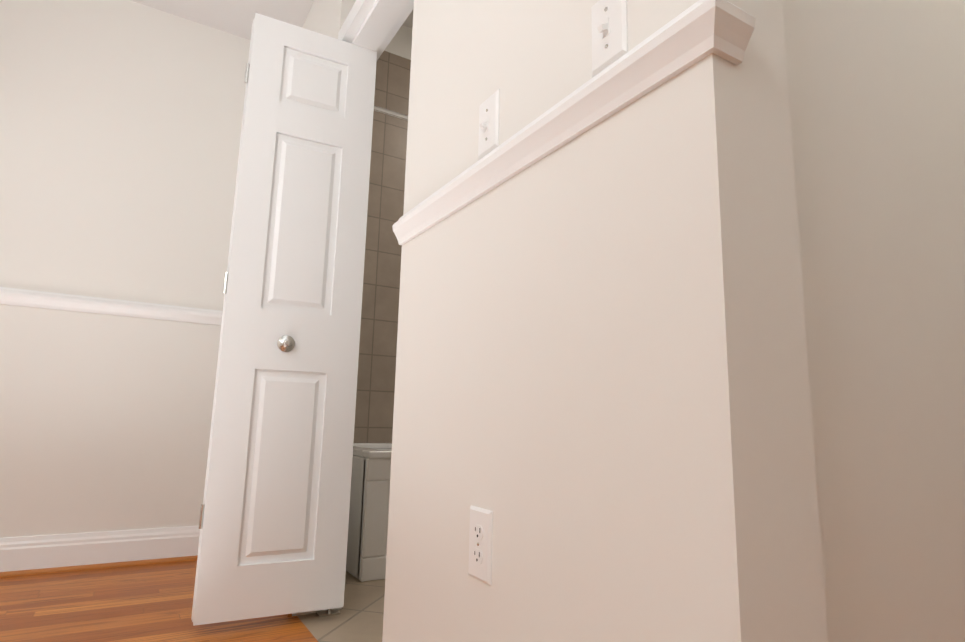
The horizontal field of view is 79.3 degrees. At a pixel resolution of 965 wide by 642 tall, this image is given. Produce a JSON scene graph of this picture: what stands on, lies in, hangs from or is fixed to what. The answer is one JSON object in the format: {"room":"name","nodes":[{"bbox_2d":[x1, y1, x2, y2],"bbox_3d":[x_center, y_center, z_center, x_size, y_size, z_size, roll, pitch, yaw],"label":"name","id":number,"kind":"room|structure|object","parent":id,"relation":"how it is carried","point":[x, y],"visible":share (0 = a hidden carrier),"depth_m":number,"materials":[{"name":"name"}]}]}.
{"room":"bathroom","nodes":[
{"label":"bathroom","id":0,"kind":"room"},
{"bbox_2d":[0,0,249,537],"bbox_3d":[-2.420,-1.177,2.396,3.080,4.300,0.150,7,-11,-30],"label":"wall","id":1,"kind":"structure","parent":0,"point":[120,127],"depth_m":2.62,"materials":[{"name":"white paint"}]},
{"bbox_2d":[0,526,199,577],"bbox_3d":[-2.346,0.867,2.007,2.900,0.144,0.030,7,-11,-30],"label":"baseboard","id":2,"kind":"structure","parent":1,"relation":"attached to","point":[43,551],"depth_m":2.43,"materials":[{"name":"white paint"}]},
{"bbox_2d":[0,560,317,641],"bbox_3d":[0.083,0.912,1.365,5.030,0.050,3.600,7,-11,-30],"label":"floor","id":3,"kind":"structure","parent":0,"point":[148,603],"depth_m":1.89,"materials":[{"name":"brown wood"}]},
{"bbox_2d":[131,0,313,39],"bbox_3d":[-1.712,-1.838,1.479,2.930,0.120,2.310,7,-11,-30],"label":"ceiling","id":4,"kind":"structure","parent":0,"point":[235,17],"depth_m":2.86,"materials":[{"name":"white paint"}]},
{"bbox_2d":[297,571,384,641],"bbox_3d":[0.777,1.184,2.828,3.350,0.050,2.060,7,-11,-30],"label":"floor","id":5,"kind":"structure","parent":0,"point":[359,618],"depth_m":1.89,"materials":[{"name":"beige tile"}]},
{"bbox_2d":[346,443,391,581],"bbox_3d":[0.240,0.960,3.244,2.160,0.510,0.840,7,-11,-30],"label":"bathtub","id":6,"kind":"object","parent":5,"relation":"on","point":[368,518],"visible":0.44,"depth_m":2.40,"materials":[{"name":"white ceramic"}]},
{"bbox_2d":[384,25,411,59],"bbox_3d":[0.378,-0.324,4.132,3.350,3.350,0.150,7,-11,-30],"label":"wall","id":7,"kind":"structure","parent":0,"point":[400,44],"depth_m":3.74,"materials":[{"name":"white paint"}]},
{"bbox_2d":[353,51,410,442],"bbox_3d":[0.349,-0.131,3.990,3.200,2.920,0.008,7,-11,-30],"label":"wall tile","id":8,"kind":"structure","parent":7,"relation":"attached to","point":[374,409],"depth_m":3.45,"materials":[{"name":"beige tile"}]},
{"bbox_2d":[402,10,412,28],"bbox_3d":[0.902,-1.989,3.447,3.200,0.120,2.000,7,-11,-30],"label":"ceiling","id":9,"kind":"structure","parent":0,"point":[408,22],"depth_m":3.72,"materials":[{"name":"white paint"}]},
{"bbox_2d":[297,0,827,641],"bbox_3d":[-0.357,-1.181,2.089,0.150,4.300,2.790,7,-11,-30],"label":"wall","id":10,"kind":"structure","parent":0,"point":[603,412],"depth_m":0.79,"materials":[{"name":"white paint"}]},
{"bbox_2d":[191,13,376,625],"bbox_3d":[-0.635,-0.060,1.980,0.454,2.042,0.122,7,-11,-30],"label":"bifold door","id":11,"kind":"structure","parent":10,"relation":"in","point":[274,520],"depth_m":1.94,"materials":[{"name":"white paint"}]},
{"bbox_2d":[338,0,413,59],"bbox_3d":[-0.304,-1.121,1.987,0.158,0.090,0.740,7,-11,-30],"label":"trim","id":12,"kind":"structure","parent":10,"relation":"attached to","point":[374,25],"depth_m":2.09,"materials":[{"name":"white paint"}]},
{"bbox_2d":[468,506,492,585],"bbox_3d":[-0.006,0.381,0.995,0.008,0.117,0.072,7,-11,-30],"label":"electrical outlet plate","id":13,"kind":"object","parent":10,"relation":"attached to","point":[480,543],"visible":1,"depth_m":0.99,"materials":[{"name":"white plastic"}]},
{"bbox_2d":[478,89,499,159],"bbox_3d":[0.005,-0.382,1.129,0.020,0.117,0.072,7,-11,-30],"label":"switch plate","id":14,"kind":"object","parent":10,"relation":"attached to","point":[489,113],"visible":1,"depth_m":1.12,"materials":[{"name":"white plastic"}]},
{"bbox_2d":[591,0,627,76],"bbox_3d":[0.177,-0.428,0.846,0.020,0.117,0.072,7,-11,-30],"label":"switch plate","id":15,"kind":"object","parent":10,"relation":"attached to","point":[609,32],"visible":1,"depth_m":0.84,"materials":[{"name":"white plastic"}]},
{"bbox_2d":[782,0,964,641],"bbox_3d":[1.420,-0.497,1.575,2.530,2.860,0.120,7,-11,-30],"label":"wall","id":16,"kind":"structure","parent":0,"point":[876,91],"depth_m":0.97,"materials":[{"name":"white paint"}]},
{"bbox_3d":[2.334,-0.304,3.974,0.150,3.350,2.120,7,-11,-30],"label":"wall","id":17,"kind":"structure","parent":0,"visible":0},
{"bbox_3d":[2.235,-0.207,3.965,0.008,3.150,1.992,7,-11,-30],"label":"wall tile","id":18,"kind":"structure","parent":17,"relation":"attached to","visible":0},
{"bbox_2d":[374,105,407,120],"bbox_3d":[0.816,-0.774,3.324,3.188,0.060,0.060,7,-11,-30],"label":"shower curtain rod","id":19,"kind":"object","parent":18,"relation":"attached to","point":[381,110],"depth_m":2.60,"materials":[{"name":"silver metal"}]},
{"bbox_3d":[-2.675,-1.600,0.007,0.150,4.300,3.750,7,-11,-30],"label":"wall","id":20,"kind":"structure","parent":0,"visible":0},
{"bbox_2d":[0,287,222,324],"bbox_3d":[-2.321,-0.150,2.186,2.900,0.070,0.028,7,-11,-30],"label":"trim","id":21,"kind":"structure","parent":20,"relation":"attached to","point":[8,296],"depth_m":2.57,"materials":[{"name":"white paint"}]},
{"bbox_2d":[392,0,755,244],"bbox_3d":[0.034,-0.290,1.063,0.038,0.070,0.948,7,-11,-30],"label":"trim","id":22,"kind":"structure","parent":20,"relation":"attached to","point":[697,31],"depth_m":0.82,"materials":[{"name":"white paint"}]}
]}

